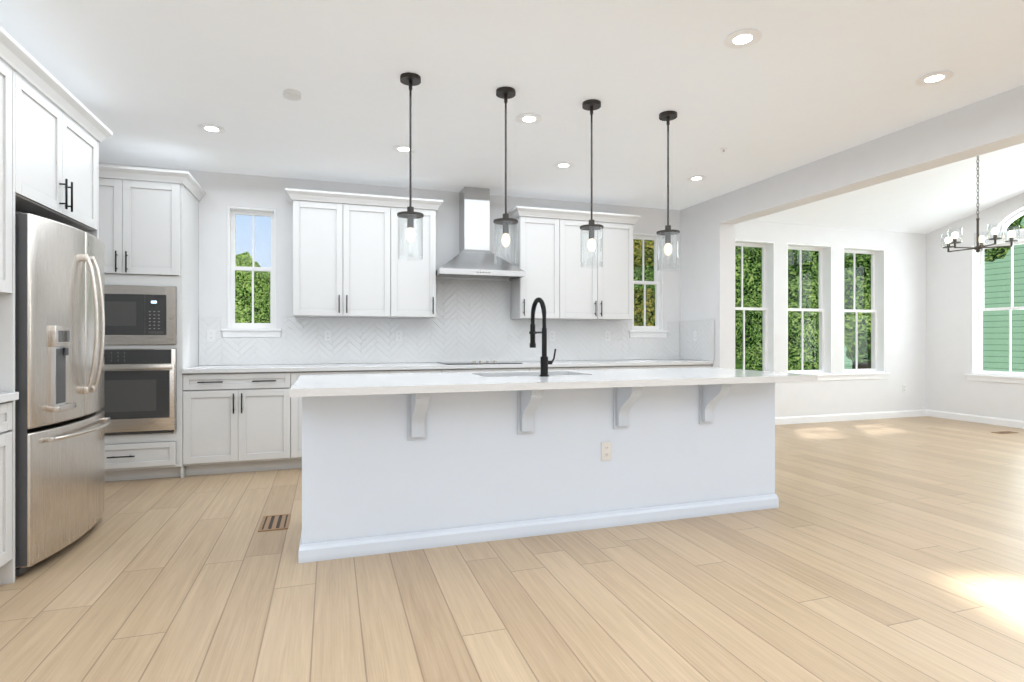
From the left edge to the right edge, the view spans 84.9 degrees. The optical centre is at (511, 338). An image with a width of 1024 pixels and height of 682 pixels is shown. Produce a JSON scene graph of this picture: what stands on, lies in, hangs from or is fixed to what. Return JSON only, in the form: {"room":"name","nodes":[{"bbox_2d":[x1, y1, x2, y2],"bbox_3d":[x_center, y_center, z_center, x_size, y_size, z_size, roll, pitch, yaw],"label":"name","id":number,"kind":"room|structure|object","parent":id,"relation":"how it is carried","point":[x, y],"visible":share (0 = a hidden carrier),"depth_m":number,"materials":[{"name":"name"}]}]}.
{"room":"kitchen","nodes":[
{"label":"kitchen","id":0,"kind":"room"},
{"bbox_2d":[99,163,679,365],"bbox_3d":[-0.974,-0.200,5.966,6.335,2.740,0.150,0,0,-18],"label":"wall","id":1,"kind":"structure","parent":0,"point":[223,191],"depth_m":5.49,"materials":[{"name":"paint"}]},
{"bbox_2d":[227,206,275,328],"bbox_3d":[-2.526,-0.676,5.462,0.427,1.165,0.146,0,0,-18],"label":"window","id":2,"kind":"structure","parent":1,"relation":"in","point":[232,213],"depth_m":5.44,"materials":[{"name":"paint"}]},
{"bbox_2d":[221,328,281,337],"bbox_3d":[-2.506,-0.050,5.397,0.530,0.085,0.085,0,0,-18],"label":"window sill","id":3,"kind":"structure","parent":1,"relation":"in","point":[251,333],"depth_m":5.37,"materials":[{"name":"paint"}]},
{"bbox_2d":[289,188,396,317],"bbox_3d":[-1.633,-0.792,5.499,0.953,1.164,0.328,0,0,-18],"label":"upper cabinet","id":4,"kind":"object","parent":1,"relation":"attached to","point":[347,262],"depth_m":5.34,"materials":[{"name":"paint"}]},
{"bbox_2d":[397,197,436,317],"bbox_3d":[-1.052,-0.792,5.687,0.506,1.164,0.328,0,0,-18],"label":"upper cabinet","id":5,"kind":"object","parent":1,"relation":"attached to","point":[416,279],"depth_m":5.56,"materials":[{"name":"paint"}]},
{"bbox_2d":[199,279,679,364],"bbox_3d":[-0.439,-0.186,6.051,5.241,0.881,0.004,0,0,-18],"label":"tile backsplash","id":6,"kind":"structure","parent":1,"relation":"attached to","point":[471,321],"depth_m":5.97,"materials":[{"name":"white tile"}]},
{"bbox_2d":[207,329,214,341],"bbox_3d":[-2.831,-0.025,5.267,0.070,0.115,0.006,0,0,-18],"label":"electrical outlet","id":7,"kind":"object","parent":6,"relation":"attached to","point":[210,335],"visible":1,"depth_m":5.26,"materials":[{"name":"white plastic"}]},
{"bbox_2d":[324,330,331,341],"bbox_3d":[-1.837,-0.025,5.590,0.070,0.115,0.006,0,0,-18],"label":"electrical outlet","id":8,"kind":"object","parent":6,"relation":"attached to","point":[327,335],"visible":1,"depth_m":5.59,"materials":[{"name":"white plastic"}]},
{"bbox_2d":[396,330,401,340],"bbox_3d":[-1.171,-0.025,5.806,0.070,0.115,0.006,0,0,-18],"label":"electrical outlet","id":9,"kind":"object","parent":6,"relation":"attached to","point":[398,335],"visible":1,"depth_m":5.80,"materials":[{"name":"white plastic"}]},
{"bbox_2d":[549,331,554,340],"bbox_3d":[0.455,-0.025,6.335,0.070,0.115,0.006,0,0,-18],"label":"electrical outlet","id":10,"kind":"object","parent":6,"relation":"attached to","point":[551,335],"visible":1,"depth_m":6.33,"materials":[{"name":"white plastic"}]},
{"bbox_2d":[436,187,524,280],"bbox_3d":[-0.361,-1.098,5.821,0.878,0.936,0.500,0,0,-18],"label":"range hood","id":11,"kind":"object","parent":1,"relation":"attached to","point":[474,257],"visible":0.96,"depth_m":5.80,"materials":[{"name":"silver metal"}]},
{"bbox_2d":[509,206,566,319],"bbox_3d":[0.278,-0.792,6.119,0.510,1.164,0.328,0,0,-18],"label":"upper cabinet","id":12,"kind":"object","parent":1,"relation":"attached to","point":[560,282],"depth_m":5.98,"materials":[{"name":"paint"}]},
{"bbox_2d":[567,210,634,319],"bbox_3d":[0.863,-0.792,6.309,0.959,1.164,0.328,0,0,-18],"label":"upper cabinet","id":13,"kind":"object","parent":1,"relation":"attached to","point":[605,292],"depth_m":6.17,"materials":[{"name":"paint"}]},
{"bbox_2d":[632,233,662,330],"bbox_3d":[1.611,-0.676,6.806,0.427,1.165,0.146,0,0,-18],"label":"window","id":14,"kind":"structure","parent":1,"relation":"in","point":[657,282],"depth_m":6.82,"materials":[{"name":"paint"}]},
{"bbox_2d":[628,330,667,337],"bbox_3d":[1.632,-0.050,6.742,0.530,0.085,0.085,0,0,-18],"label":"window sill","id":15,"kind":"structure","parent":1,"relation":"in","point":[644,334],"depth_m":6.71,"materials":[{"name":"paint"}]},
{"bbox_2d":[0,416,1023,681],"bbox_3d":[2.612,1.220,2.478,11.300,0.100,9.900,0,0,-18],"label":"floor","id":16,"kind":"structure","parent":0,"point":[882,550],"depth_m":2.60,"materials":[{"name":"brown wood"}]},
{"bbox_2d":[0,402,11,567],"bbox_3d":[-2.486,0.732,1.988,0.696,0.876,1.238,0,0,-18],"label":"base cabinet","id":17,"kind":"object","parent":16,"relation":"on","point":[5,485],"visible":1,"depth_m":2.62,"materials":[{"name":"paint"}]},
{"bbox_2d":[0,392,18,402],"bbox_3d":[-2.492,0.275,1.986,0.683,0.037,1.238,0,0,-18],"label":"countertop","id":18,"kind":"structure","parent":17,"relation":"on","point":[7,396],"depth_m":2.60,"materials":[{"name":"stone"}]},
{"bbox_2d":[0,26,112,584],"bbox_3d":[-2.593,-0.102,2.354,0.718,2.544,2.680,0,0,-18],"label":"wall cabinet","id":19,"kind":"object","parent":16,"relation":"on","point":[55,163],"visible":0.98,"depth_m":2.96,"materials":[{"name":"paint"}]},
{"bbox_2d":[15,211,110,575],"bbox_3d":[-2.755,0.275,3.104,0.817,1.790,0.959,0,0,-18],"label":"refrigerator","id":20,"kind":"object","parent":16,"relation":"on","point":[62,421],"visible":0.96,"depth_m":2.92,"materials":[{"name":"grey metal"}]},
{"bbox_2d":[99,164,205,481],"bbox_3d":[-3.233,-0.102,4.789,0.970,2.544,0.688,0,0,-18],"label":"tall cabinet","id":21,"kind":"object","parent":16,"relation":"on","point":[148,232],"visible":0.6,"depth_m":4.60,"materials":[{"name":"paint"}]},
{"bbox_2d":[100,349,175,435],"bbox_3d":[-3.224,0.435,4.760,0.754,0.694,0.634,0,0,-18],"label":"wall oven","id":22,"kind":"object","parent":21,"relation":"in","point":[140,391],"visible":0.58,"depth_m":4.54,"materials":[{"name":"grey metal"}]},
{"bbox_2d":[105,285,175,344],"bbox_3d":[-3.231,-0.188,4.783,0.754,0.479,0.546,0,0,-18],"label":"built-in microwave","id":23,"kind":"object","parent":21,"relation":"in","point":[140,315],"visible":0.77,"depth_m":4.56,"materials":[{"name":"grey metal"}]},
{"bbox_2d":[183,372,298,475],"bbox_3d":[-2.414,0.732,5.098,0.898,0.876,0.608,0,0,-18],"label":"base cabinet","id":24,"kind":"object","parent":16,"relation":"on","point":[242,422],"depth_m":4.81,"materials":[{"name":"paint"}]},
{"bbox_2d":[182,359,712,373],"bbox_3d":[-0.339,0.275,5.759,5.252,0.037,0.633,0,0,-18],"label":"countertop","id":25,"kind":"structure","parent":24,"relation":"on","point":[318,367],"depth_m":5.35,"materials":[{"name":"stone"}]},
{"bbox_2d":[437,360,522,364],"bbox_3d":[-0.337,0.239,5.747,0.770,0.033,0.510,0,0,-18],"label":"cooktop","id":26,"kind":"object","parent":25,"relation":"in","point":[478,362],"visible":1,"depth_m":5.58,"materials":[{"name":"black glass"}]},
{"bbox_2d":[258,514,290,531],"bbox_3d":[-1.500,1.167,3.550,0.170,0.006,0.300,0,0,-18],"label":"floor vent","id":27,"kind":"object","parent":16,"relation":"in","point":[275,522],"visible":1,"depth_m":3.54,"materials":[{"name":"brown"}]},
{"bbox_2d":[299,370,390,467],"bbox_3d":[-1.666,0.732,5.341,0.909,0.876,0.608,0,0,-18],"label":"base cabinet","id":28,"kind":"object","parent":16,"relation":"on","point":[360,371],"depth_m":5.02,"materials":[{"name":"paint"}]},
{"bbox_2d":[391,369,450,373],"bbox_3d":[-1.001,0.732,5.557,0.609,0.876,0.608,0,0,-18],"label":"base cabinet","id":29,"kind":"object","parent":16,"relation":"on","point":[418,370],"depth_m":5.29,"materials":[{"name":"paint"}]},
{"bbox_2d":[451,368,530,371],"bbox_3d":[-0.345,0.732,5.770,0.890,0.876,0.608,0,0,-18],"label":"base cabinet","id":30,"kind":"object","parent":16,"relation":"on","point":[476,369],"depth_m":5.50,"materials":[{"name":"paint"}]},
{"bbox_2d":[298,382,778,563],"bbox_3d":[0.278,0.724,3.659,3.106,0.892,0.948,0,0,-18],"label":"kitchen island","id":31,"kind":"object","parent":16,"relation":"on","point":[385,473],"visible":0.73,"depth_m":3.29,"materials":[{"name":"paint"}]},
{"bbox_2d":[290,367,817,396],"bbox_3d":[0.306,0.258,3.606,3.170,0.039,1.020,0,0,-18],"label":"island countertop","id":32,"kind":"structure","parent":31,"relation":"on","point":[347,384],"depth_m":3.26,"materials":[{"name":"stone"}]},
{"bbox_2d":[529,297,555,376],"bbox_3d":[0.195,-0.013,3.609,0.111,0.501,0.264,0,0,-18],"label":"faucet","id":33,"kind":"object","parent":32,"relation":"on","point":[544,362],"visible":1,"depth_m":3.50,"materials":[{"name":"black metal"}]},
{"bbox_2d":[601,442,611,460],"bbox_3d":[0.586,0.700,3.472,0.070,0.115,0.006,0,0,-18],"label":"outlet","id":34,"kind":"object","parent":31,"relation":"attached to","point":[606,450],"visible":1,"depth_m":3.47,"materials":[{"name":"white plastic"}]},
{"bbox_2d":[531,367,582,370],"bbox_3d":[0.312,0.732,5.983,0.609,0.876,0.608,0,0,-18],"label":"base cabinet","id":35,"kind":"object","parent":16,"relation":"on","point":[535,368],"depth_m":5.73,"materials":[{"name":"paint"}]},
{"bbox_2d":[583,365,654,369],"bbox_3d":[0.982,0.732,6.201,0.920,0.876,0.608,0,0,-18],"label":"base cabinet","id":36,"kind":"object","parent":16,"relation":"on","point":[651,366],"depth_m":5.93,"materials":[{"name":"paint"}]},
{"bbox_2d":[655,364,711,367],"bbox_3d":[1.730,0.732,6.444,0.893,0.876,0.608,0,0,-18],"label":"base cabinet","id":37,"kind":"object","parent":16,"relation":"on","point":[709,365],"depth_m":6.18,"materials":[{"name":"paint"}]},
{"bbox_2d":[991,431,1018,433],"bbox_3d":[6.105,1.167,6.936,0.300,0.006,0.120,0,0,-18],"label":"floor vent","id":38,"kind":"object","parent":16,"relation":"in","point":[1004,432],"visible":0.96,"depth_m":6.92,"materials":[{"name":"brown"}]},
{"bbox_2d":[0,0,1023,209],"bbox_3d":[0.561,-1.620,1.575,6.540,0.100,9.450,0,0,-18],"label":"ceiling","id":39,"kind":"structure","parent":0,"point":[151,83],"depth_m":3.42,"materials":[{"name":"paint"}]},
{"bbox_2d":[197,124,225,133],"bbox_3d":[-2.242,-1.565,4.182,0.190,0.010,0.190,0,0,-18],"label":"recessed light","id":40,"kind":"object","parent":39,"relation":"in","point":[212,128],"visible":0.9,"depth_m":4.17,"materials":[{"name":"paint"}]},
{"bbox_2d":[283,89,300,100],"bbox_3d":[-1.402,-1.554,3.571,0.110,0.032,0.110,0,0,-18],"label":"smoke detector","id":41,"kind":"object","parent":39,"relation":"attached to","point":[292,94],"visible":1,"depth_m":3.55,"materials":[{"name":"white plastic"}]},
{"bbox_2d":[392,145,414,152],"bbox_3d":[-0.895,-1.565,4.630,0.190,0.010,0.190,0,0,-18],"label":"recessed light","id":42,"kind":"object","parent":39,"relation":"in","point":[401,148],"visible":0.92,"depth_m":4.61,"materials":[{"name":"paint"}]},
{"bbox_2d":[397,72,423,260],"bbox_3d":[-0.610,-1.022,3.366,0.158,1.093,0.158,0,0,-18],"label":"pendant light","id":43,"kind":"object","parent":39,"relation":"hanging from","point":[410,80],"visible":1,"depth_m":3.36,"materials":[{"name":"clear glass"}]},
{"bbox_2d":[493,86,517,264],"bbox_3d":[-0.039,-1.022,3.552,0.158,1.093,0.158,0,0,-18],"label":"pendant light","id":44,"kind":"object","parent":39,"relation":"hanging from","point":[505,93],"visible":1,"depth_m":3.54,"materials":[{"name":"clear glass"}]},
{"bbox_2d":[516,113,541,123],"bbox_3d":[0.122,-1.565,3.993,0.190,0.010,0.190,0,0,-18],"label":"recessed light","id":45,"kind":"object","parent":39,"relation":"in","point":[529,118],"visible":0.98,"depth_m":3.98,"materials":[{"name":"paint"}]},
{"bbox_2d":[553,162,573,168],"bbox_3d":[0.469,-1.565,5.063,0.190,0.010,0.190,0,0,-18],"label":"recessed light","id":46,"kind":"object","parent":39,"relation":"in","point":[562,165],"visible":0.96,"depth_m":5.06,"materials":[{"name":"paint"}]},
{"bbox_2d":[580,99,603,267],"bbox_3d":[0.531,-1.022,3.737,0.158,1.093,0.158,0,0,-18],"label":"pendant light","id":47,"kind":"object","parent":39,"relation":"hanging from","point":[591,105],"visible":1,"depth_m":3.73,"materials":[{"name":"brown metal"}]},
{"bbox_2d":[656,110,679,270],"bbox_3d":[1.092,-1.022,3.919,0.158,1.093,0.158,0,0,-18],"label":"pendant light","id":48,"kind":"object","parent":39,"relation":"hanging from","point":[668,117],"visible":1,"depth_m":3.91,"materials":[{"name":"brown metal"}]},
{"bbox_2d":[687,175,706,180],"bbox_3d":[1.806,-1.565,5.476,0.190,0.010,0.190,0,0,-18],"label":"recessed light","id":49,"kind":"object","parent":39,"relation":"in","point":[697,178],"visible":0.94,"depth_m":5.47,"materials":[{"name":"paint"}]},
{"bbox_2d":[723,28,761,48],"bbox_3d":[1.205,-1.565,2.925,0.190,0.010,0.190,0,0,-18],"label":"recessed light","id":50,"kind":"object","parent":39,"relation":"in","point":[743,38],"visible":1,"depth_m":2.92,"materials":[{"name":"paint"}]},
{"bbox_2d":[915,70,953,85],"bbox_3d":[2.543,-1.565,3.371,0.190,0.010,0.190,0,0,-18],"label":"recessed light","id":51,"kind":"object","parent":39,"relation":"in","point":[936,77],"visible":0.92,"depth_m":3.36,"materials":[{"name":"paint"}]},
{"bbox_2d":[680,196,734,368],"bbox_3d":[2.210,-0.200,6.748,0.205,2.740,1.150,0,0,-18],"label":"wall","id":52,"kind":"structure","parent":0,"point":[707,264],"depth_m":6.32,"materials":[{"name":"paint"}]},
{"bbox_2d":[680,320,714,360],"bbox_3d":[2.156,0.023,6.551,0.004,0.462,0.648,0,0,-18],"label":"backsplash","id":53,"kind":"object","parent":52,"relation":"attached to","point":[702,347],"visible":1,"depth_m":6.51,"materials":[{"name":"white tile"}]},
{"bbox_2d":[720,85,1023,223],"bbox_3d":[2.923,-1.420,4.556,0.205,0.300,3.460,0,0,-18],"label":"header","id":54,"kind":"object","parent":52,"relation":"attached to","point":[988,125],"visible":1,"depth_m":4.29,"materials":[{"name":"paint"}]},
{"bbox_2d":[735,220,925,416],"bbox_3d":[4.288,-0.210,7.918,4.470,2.760,0.210,0,0,-18],"label":"wall","id":55,"kind":"structure","parent":0,"point":[905,307],"depth_m":8.05,"materials":[{"name":"paint"}]},
{"bbox_2d":[735,239,774,371],"bbox_3d":[3.142,-0.400,7.545,0.797,1.807,0.206,0,0,-18],"label":"window","id":56,"kind":"structure","parent":55,"relation":"in","point":[768,280],"depth_m":7.62,"materials":[{"name":"paint"}]},
{"bbox_2d":[787,243,831,374],"bbox_3d":[4.093,-0.400,7.854,0.797,1.807,0.206,0,0,-18],"label":"window","id":57,"kind":"structure","parent":55,"relation":"in","point":[824,310],"depth_m":7.92,"materials":[{"name":"paint"}]},
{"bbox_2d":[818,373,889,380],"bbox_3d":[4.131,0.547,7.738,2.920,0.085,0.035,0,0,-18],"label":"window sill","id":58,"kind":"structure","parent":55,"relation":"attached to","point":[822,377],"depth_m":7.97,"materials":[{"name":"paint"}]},
{"bbox_2d":[843,246,884,373],"bbox_3d":[5.044,-0.400,8.163,0.797,1.807,0.206,0,0,-18],"label":"window","id":59,"kind":"structure","parent":55,"relation":"in","point":[877,312],"depth_m":8.23,"materials":[{"name":"paint"}]},
{"bbox_2d":[775,409,1023,428],"bbox_3d":[5.538,1.120,3.377,4.479,0.100,9.200,0,0,-18],"label":"baseboard","id":60,"kind":"structure","parent":55,"relation":"attached to","point":[899,414],"depth_m":7.89,"materials":[{"name":"paint"}]},
{"bbox_2d":[752,143,1023,233],"bbox_3d":[4.937,-1.856,5.920,4.470,0.678,4.410,0,0,-18],"label":"ceiling","id":61,"kind":"structure","parent":0,"point":[928,201],"depth_m":7.19,"materials":[{"name":"paint"}]},
{"bbox_2d":[941,156,1019,252],"bbox_3d":[4.839,-1.487,5.846,0.633,1.190,0.629,0,0,-18],"label":"chandelier","id":62,"kind":"object","parent":61,"relation":"hanging from","point":[981,239],"visible":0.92,"depth_m":5.80,"materials":[{"name":"brown metal"}]},
{"bbox_2d":[926,193,1023,420],"bbox_3d":[7.782,-0.630,4.058,0.210,3.600,9.710,0,0,-18],"label":"wall","id":63,"kind":"structure","parent":0,"point":[950,387],"depth_m":8.02,"materials":[{"name":"paint"}]},
{"bbox_2d":[965,374,1023,383],"bbox_3d":[6.829,0.547,6.593,0.035,0.085,2.760,0,0,-18],"label":"window sill","id":64,"kind":"structure","parent":63,"relation":"attached to","point":[1003,379],"depth_m":7.55,"materials":[{"name":"paint"}]},
{"bbox_2d":[971,238,1023,376],"bbox_3d":[6.662,-0.400,7.506,0.206,1.807,0.797,0,0,-18],"label":"east window","id":65,"kind":"structure","parent":63,"relation":"in","point":[977,285],"depth_m":7.84,"materials":[{"name":"paint"}]},
{"bbox_2d":[997,210,1023,234],"bbox_3d":[6.974,-1.600,6.640,0.090,0.420,2.100,0,0,-18],"label":"transom","id":66,"kind":"object","parent":63,"relation":"in","point":[1008,222],"visible":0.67,"depth_m":7.49,"materials":[{"name":"paint"}]},
{"bbox_3d":[-2.455,-0.200,0.517,0.150,2.740,9.300,0,0,-18],"label":"wall","id":67,"kind":"structure","parent":0,"visible":0},
{"bbox_2d":[0,60,11,293],"bbox_3d":[-2.504,-0.749,1.982,0.658,1.078,1.238,0,0,-18],"label":"upper cabinet","id":68,"kind":"object","parent":67,"relation":"attached to","point":[5,179],"visible":1,"depth_m":2.62,"materials":[{"name":"paint"}]},
{"label":"outside","id":69,"kind":"structure","parent":0,"visible":0},
{"bbox_2d":[735,358,750,369],"bbox_3d":[2.433,1.870,31.020,52.000,0.200,44.300,0,0,-18],"label":"ground","id":70,"kind":"structure","parent":69,"point":[738,363],"depth_m":36.38,"materials":[{"name":"green plant"}]},
{"bbox_2d":[235,252,269,322],"bbox_3d":[-6.104,0.080,12.635,2.411,3.846,3.076,0,0,-18],"label":"tree","id":71,"kind":"object","parent":70,"relation":"on","point":[262,287],"depth_m":11.73,"materials":[{"name":"green plant"}]},
{"bbox_2d":[633,239,654,325],"bbox_3d":[3.140,-1.736,12.276,3.426,7.011,3.357,0,0,-18],"label":"tree","id":72,"kind":"object","parent":70,"relation":"on","point":[650,293],"depth_m":11.75,"materials":[{"name":"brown plant"}]},
{"bbox_2d":[633,265,654,298],"bbox_3d":[2.848,-2.944,16.735,4.782,9.428,4.617,0,0,-18],"label":"tree","id":73,"kind":"object","parent":70,"relation":"on","point":[648,273],"depth_m":15.92,"materials":[{"name":"green plant"}]},
{"bbox_2d":[735,246,818,370],"bbox_3d":[5.724,-1.419,12.005,3.198,6.377,3.292,0,0,-18],"label":"tree","id":74,"kind":"object","parent":70,"relation":"on","point":[753,358],"depth_m":11.26,"materials":[{"name":"green plant"}]},
{"bbox_2d":[814,319,818,363],"bbox_3d":[13.614,-4.542,26.007,9.277,12.624,10.616,0,0,-18],"label":"tree","id":75,"kind":"object","parent":70,"relation":"on","point":[816,324],"depth_m":24.69,"materials":[{"name":"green plant"}]},
{"bbox_2d":[812,253,870,368],"bbox_3d":[6.837,-2.096,10.676,2.027,7.733,2.841,0,0,-18],"label":"tree","id":76,"kind":"object","parent":70,"relation":"on","point":[862,276],"depth_m":10.37,"materials":[{"name":"green plant"}]},
{"bbox_2d":[984,215,1023,261],"bbox_3d":[7.694,-1.921,9.672,2.152,7.383,2.313,0,0,-18],"label":"tree","id":77,"kind":"object","parent":70,"relation":"on","point":[993,255],"depth_m":9.39,"materials":[{"name":"green plant"}]},
{"bbox_3d":[23.366,1.870,3.649,29.100,0.200,20.700,0,0,-18],"label":"ground","id":78,"kind":"structure","parent":69,"visible":0},
{"bbox_2d":[844,217,1023,371],"bbox_3d":[14.576,-2.930,10.151,9.800,9.400,13.100,0,0,-18],"label":"house","id":79,"kind":"structure","parent":78,"relation":"on","point":[997,361],"depth_m":10.84,"materials":[{"name":"green"}]}
]}

